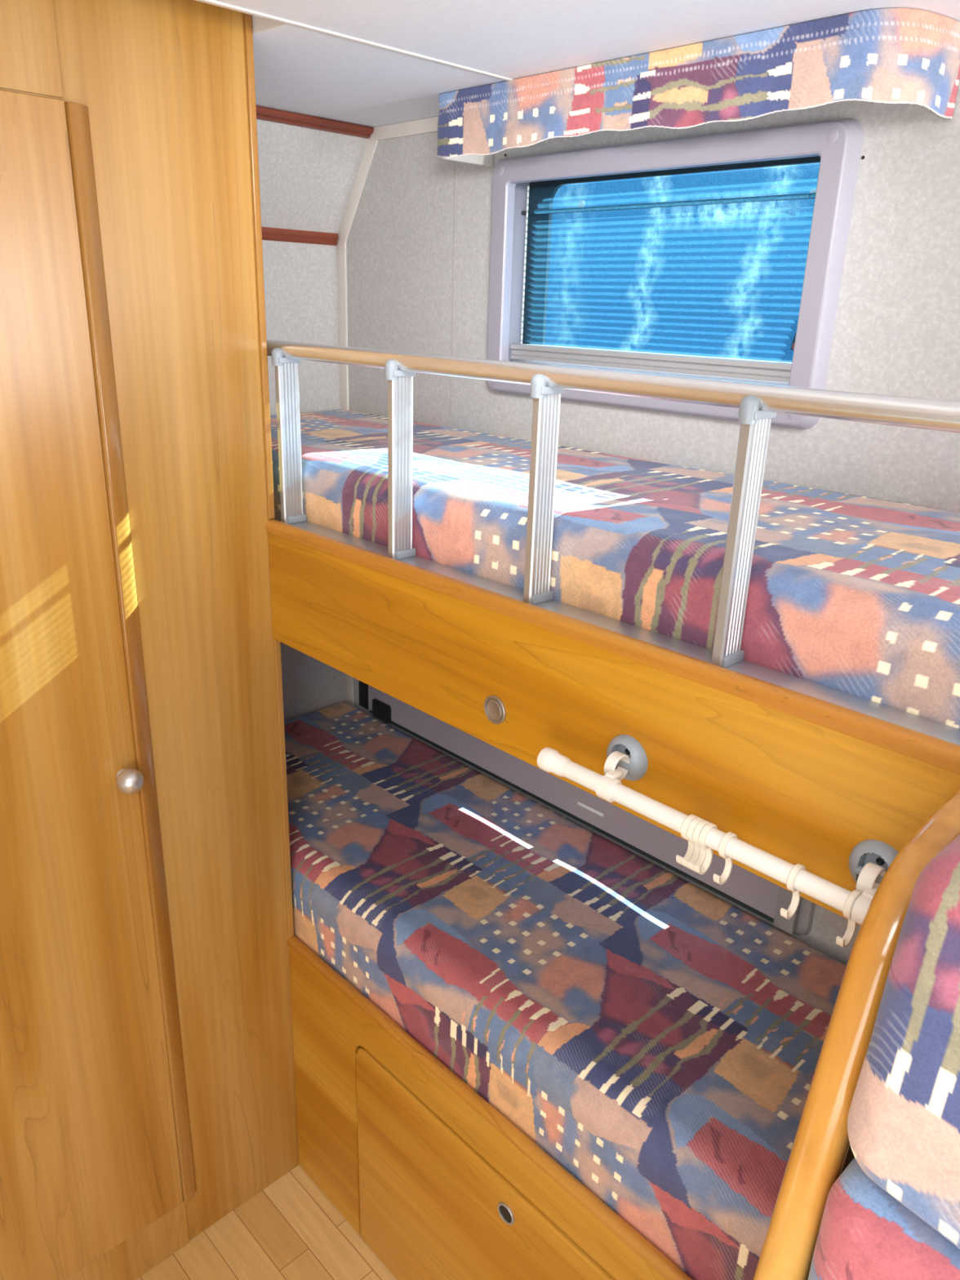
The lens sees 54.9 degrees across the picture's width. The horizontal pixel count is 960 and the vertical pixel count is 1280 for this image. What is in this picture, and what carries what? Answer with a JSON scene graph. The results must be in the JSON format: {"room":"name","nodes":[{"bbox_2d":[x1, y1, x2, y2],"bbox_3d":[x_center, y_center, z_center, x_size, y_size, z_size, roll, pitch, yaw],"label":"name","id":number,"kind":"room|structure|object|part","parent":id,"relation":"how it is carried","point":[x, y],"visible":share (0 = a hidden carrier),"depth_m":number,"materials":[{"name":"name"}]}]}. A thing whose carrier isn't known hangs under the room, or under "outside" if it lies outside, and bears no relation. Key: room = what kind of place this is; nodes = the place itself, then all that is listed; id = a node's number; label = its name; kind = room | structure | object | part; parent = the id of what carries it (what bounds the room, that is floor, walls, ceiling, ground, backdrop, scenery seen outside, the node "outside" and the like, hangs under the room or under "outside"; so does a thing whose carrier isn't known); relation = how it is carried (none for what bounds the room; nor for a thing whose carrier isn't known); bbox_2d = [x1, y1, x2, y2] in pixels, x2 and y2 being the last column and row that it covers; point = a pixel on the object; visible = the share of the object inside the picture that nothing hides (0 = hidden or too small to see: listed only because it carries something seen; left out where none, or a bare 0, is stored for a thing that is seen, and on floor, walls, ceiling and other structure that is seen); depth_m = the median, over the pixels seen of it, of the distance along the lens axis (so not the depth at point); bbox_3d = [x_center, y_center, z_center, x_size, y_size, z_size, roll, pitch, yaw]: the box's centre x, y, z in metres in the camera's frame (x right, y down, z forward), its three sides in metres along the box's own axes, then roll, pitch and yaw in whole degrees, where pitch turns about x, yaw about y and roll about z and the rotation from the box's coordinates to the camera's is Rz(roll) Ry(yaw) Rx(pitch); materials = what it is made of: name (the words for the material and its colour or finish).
{"room":"camper van interior","nodes":[
{"label":"camper van interior","id":0,"kind":"room"},
{"bbox_2d":[135,1164,397,1279],"bbox_3d":[-0.078,1.471,0.801,2.350,0.050,3.270,-17,27,-41],"label":"floor","id":1,"kind":"structure","parent":0,"point":[290,1229],"depth_m":1.70,"materials":[{"name":"brown wood"}]},
{"bbox_2d":[0,0,298,1279],"bbox_3d":[-1.104,0.216,1.115,1.702,2.029,0.580,-17,27,-41],"label":"wardrobe","id":2,"kind":"object","parent":1,"relation":"on","point":[148,1084],"visible":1,"depth_m":1.31,"materials":[{"name":"brown wood"}]},
{"bbox_3d":[-0.751,0.265,1.136,0.680,1.730,0.006,-17,27,-41],"label":"door","id":3,"kind":"part","parent":2,"relation":"part of","materials":[{"name":"brown wood"}]},
{"bbox_3d":[-0.504,0.202,1.328,0.037,0.037,0.043,-17,27,-41],"label":"knob","id":4,"kind":"part","parent":2,"relation":"part of","materials":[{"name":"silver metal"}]},
{"bbox_2d":[286,935,693,1279],"bbox_3d":[0.003,0.805,1.760,0.527,0.550,1.557,-17,27,-41],"label":"bunk","id":5,"kind":"object","parent":1,"relation":"on","point":[434,1180],"visible":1,"depth_m":1.47,"materials":[{"name":"brown wood"}]},
{"bbox_3d":[0.071,1.000,1.366,0.016,0.452,0.814,-17,27,-41],"label":"cupboard door","id":6,"kind":"part","parent":5,"relation":"part of","materials":[{"name":"brown wood"}]},
{"bbox_2d":[284,702,846,1279],"bbox_3d":[0.018,0.491,1.653,0.494,0.186,1.555,-17,27,-41],"label":"mattress","id":7,"kind":"object","parent":5,"relation":"on","point":[660,1040],"visible":0.76,"depth_m":1.40,"materials":[{"name":"fabric"}]},
{"bbox_2d":[752,787,959,1279],"bbox_3d":[0.393,0.713,0.946,0.998,1.315,0.032,-17,27,-41],"label":"trim","id":8,"kind":"structure","parent":1,"relation":"on","point":[821,1150],"depth_m":0.62,"materials":[{"name":"wood"}]},
{"bbox_3d":[0.213,0.780,0.786,0.444,1.286,0.015,-17,27,-41],"label":"panel","id":9,"kind":"part","parent":8,"relation":"part of","materials":[{"name":"brown wood"}]},
{"bbox_2d":[256,119,368,721],"bbox_3d":[-0.496,-0.058,2.042,0.514,1.950,0.211,-17,27,-41],"label":"wall","id":10,"kind":"structure","parent":0,"point":[307,175],"depth_m":1.91,"materials":[{"name":"grey fabric"}]},
{"bbox_2d":[261,226,337,245],"bbox_3d":[-0.485,-0.791,1.785,0.505,0.024,0.011,-17,27,-41],"label":"trim","id":11,"kind":"structure","parent":10,"relation":"attached to","point":[268,233],"depth_m":1.89,"materials":[{"name":"brown wood"}]},
{"bbox_2d":[256,106,373,138],"bbox_3d":[-0.396,-0.936,1.641,0.505,0.018,0.021,-17,27,-41],"label":"trim","id":12,"kind":"structure","parent":10,"relation":"attached to","point":[264,113],"depth_m":1.71,"materials":[{"name":"brown wood"}]},
{"bbox_2d":[213,0,959,127],"bbox_3d":[-0.015,-0.446,0.105,2.350,0.130,3.270,-17,27,-41],"label":"ceiling","id":13,"kind":"structure","parent":0,"point":[298,70],"depth_m":1.17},
{"bbox_2d":[195,0,512,81],"bbox_3d":[-0.667,-0.627,0.736,2.219,0.003,0.010,-17,27,-41],"label":"trim","id":14,"kind":"structure","parent":13,"relation":"attached to","point":[208,2],"depth_m":1.19,"materials":[{"name":"white plastic"}]},
{"bbox_2d":[436,8,959,167],"bbox_3d":[0.239,-0.749,1.296,0.133,0.096,0.788,-17,27,-41],"label":"pelmet","id":15,"kind":"object","parent":13,"relation":"attached to","point":[886,55],"visible":1,"depth_m":1.15,"materials":[{"name":"fabric"}]},
{"bbox_2d":[346,79,959,964],"bbox_3d":[0.766,0.288,1.202,0.056,1.950,3.273,-17,27,-41],"label":"wall","id":16,"kind":"structure","parent":0,"point":[418,245],"depth_m":1.36,"materials":[{"name":"grey fabric"}]},
{"bbox_2d":[337,133,377,706],"bbox_3d":[-0.275,-0.098,2.173,0.005,1.950,0.145,-17,27,-41],"label":"trim","id":17,"kind":"structure","parent":16,"relation":"attached to","point":[371,147],"depth_m":1.96,"materials":[{"name":"beige plastic"}]},
{"bbox_2d":[373,115,438,140],"bbox_3d":[0.832,-0.588,0.798,0.006,0.024,3.005,-17,27,-41],"label":"trim","id":18,"kind":"structure","parent":16,"relation":"attached to","point":[428,125],"depth_m":1.74,"materials":[{"name":"beige plastic"}]},
{"bbox_2d":[358,680,816,935],"bbox_3d":[0.136,0.133,1.822,0.082,0.400,1.182,-17,27,-41],"label":"window","id":19,"kind":"structure","parent":16,"relation":"in","point":[381,710],"depth_m":2.16,"materials":[{"name":"metal"}]},
{"bbox_2d":[369,686,801,934],"bbox_3d":[0.125,0.142,1.786,0.016,0.383,1.108,-17,27,-41],"label":"window frame","id":20,"kind":"structure","parent":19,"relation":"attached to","point":[764,898],"depth_m":1.75,"materials":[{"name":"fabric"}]},
{"bbox_2d":[266,519,959,925],"bbox_3d":[0.127,-0.046,1.348,0.525,0.192,1.829,-17,27,-41],"label":"bunk","id":21,"kind":"object","parent":16,"relation":"attached to","point":[804,772],"visible":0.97,"depth_m":0.96,"materials":[{"name":"brown wood"}]},
{"bbox_2d":[266,339,959,666],"bbox_3d":[0.113,-0.152,0.986,0.043,0.264,1.420,-17,27,-41],"label":"guard rail","id":22,"kind":"object","parent":21,"relation":"on","point":[757,404],"visible":0.99,"depth_m":0.98,"materials":[{"name":"metal"}]},
{"bbox_3d":[-0.283,-0.292,1.377,0.034,0.235,0.012,-17,27,-41],"label":"post","id":23,"kind":"part","parent":22,"relation":"part of","materials":[{"name":"metal"}]},
{"bbox_3d":[-0.103,-0.222,1.202,0.034,0.235,0.012,-17,27,-41],"label":"post","id":24,"kind":"part","parent":22,"relation":"part of","materials":[{"name":"metal"}]},
{"bbox_3d":[0.069,-0.156,1.035,0.034,0.235,0.012,-17,27,-41],"label":"post","id":25,"kind":"part","parent":22,"relation":"part of","materials":[{"name":"metal"}]},
{"bbox_3d":[0.116,-0.265,0.945,0.023,0.023,1.420,-17,27,-41],"label":"handrail","id":26,"kind":"part","parent":22,"relation":"part of","materials":[{"name":"wood"}]},
{"bbox_3d":[0.243,-0.089,0.865,0.034,0.235,0.012,-17,27,-41],"label":"post","id":27,"kind":"part","parent":22,"relation":"part of","materials":[{"name":"metal"}]},
{"bbox_2d":[270,409,959,728],"bbox_3d":[0.150,-0.171,1.330,0.468,0.125,1.819,-17,27,-41],"label":"mattress","id":28,"kind":"object","parent":21,"relation":"on","point":[859,596],"visible":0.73,"depth_m":1.05,"materials":[{"name":"fabric"}]},
{"bbox_2d":[537,734,898,924],"bbox_3d":[0.219,0.164,0.875,0.060,0.052,0.398,-17,27,-41],"label":"curtain rod","id":29,"kind":"object","parent":21,"relation":"attached to","point":[869,860],"visible":0.81,"depth_m":0.85,"materials":[{"name":"white plastic"}]},
{"bbox_2d":[675,813,697,865],"bbox_3d":[0.198,0.190,0.879,0.026,0.050,0.006,-17,27,-41],"label":"curtain hook","id":30,"kind":"object","parent":29,"relation":"hanging from","point":[687,820],"visible":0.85,"depth_m":0.87,"materials":[{"name":"beige plastic"}]},
{"bbox_2d":[681,817,703,867],"bbox_3d":[0.203,0.191,0.874,0.026,0.050,0.006,-17,27,-41],"label":"curtain hook","id":31,"kind":"object","parent":29,"relation":"hanging from","point":[693,824],"visible":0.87,"depth_m":0.87,"materials":[{"name":"beige plastic"}]},
{"bbox_2d":[687,819,710,871],"bbox_3d":[0.207,0.193,0.870,0.026,0.050,0.006,-17,27,-41],"label":"curtain hook","id":32,"kind":"object","parent":29,"relation":"hanging from","point":[700,824],"visible":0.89,"depth_m":0.86,"materials":[{"name":"beige plastic"}]},
{"bbox_2d":[693,822,717,875],"bbox_3d":[0.212,0.195,0.865,0.026,0.050,0.006,-17,27,-41],"label":"curtain hook","id":33,"kind":"object","parent":29,"relation":"hanging from","point":[701,870],"visible":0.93,"depth_m":0.86,"materials":[{"name":"beige plastic"}]},
{"bbox_2d":[713,831,737,884],"bbox_3d":[0.226,0.201,0.851,0.026,0.050,0.006,-17,27,-41],"label":"curtain hook","id":34,"kind":"object","parent":29,"relation":"hanging from","point":[721,880],"visible":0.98,"depth_m":0.85,"materials":[{"name":"beige plastic"}]},
{"bbox_2d":[780,863,806,919],"bbox_3d":[0.273,0.219,0.805,0.026,0.050,0.006,-17,27,-41],"label":"curtain hook","id":35,"kind":"object","parent":29,"relation":"hanging from","point":[788,913],"visible":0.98,"depth_m":0.80,"materials":[{"name":"beige plastic"}]},
{"bbox_2d":[835,889,862,947],"bbox_3d":[0.309,0.232,0.771,0.026,0.050,0.006,-17,27,-41],"label":"curtain hook","id":36,"kind":"object","parent":29,"relation":"hanging from","point":[843,942],"visible":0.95,"depth_m":0.77,"materials":[{"name":"beige plastic"}]},
{"bbox_2d":[486,118,863,429],"bbox_3d":[0.266,-0.565,1.455,0.087,0.389,0.650,-17,27,-41],"label":"window","id":37,"kind":"structure","parent":16,"relation":"in","point":[836,144],"depth_m":1.37,"materials":[{"name":"plastic"}]},
{"bbox_2d":[510,167,817,386],"bbox_3d":[0.264,-0.568,1.446,0.027,0.288,0.567,-17,27,-41],"label":"blind","id":38,"kind":"object","parent":37,"relation":"attached to","point":[758,371],"visible":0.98,"depth_m":1.46,"materials":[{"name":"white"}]},
{"bbox_3d":[0.079,-0.656,1.628,0.003,0.258,0.003,10,22,22],"label":"guide cord","id":39,"kind":"part","parent":38,"relation":"part of","materials":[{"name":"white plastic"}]},
{"bbox_2d":[807,1156,959,1279],"bbox_3d":[0.350,0.543,0.656,0.291,0.421,0.200,-17,27,-41],"label":"cushion","id":40,"kind":"object","parent":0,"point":[864,1233],"visible":0.47,"depth_m":0.57,"materials":[{"name":"fabric"}]},
{"bbox_2d":[847,834,959,1248],"bbox_3d":[0.371,0.235,0.565,0.250,0.221,0.191,-17,27,-41],"label":"cushion","id":41,"kind":"object","parent":40,"relation":"on","point":[904,1117],"visible":1,"depth_m":0.54,"materials":[{"name":"fabric"}]}
]}

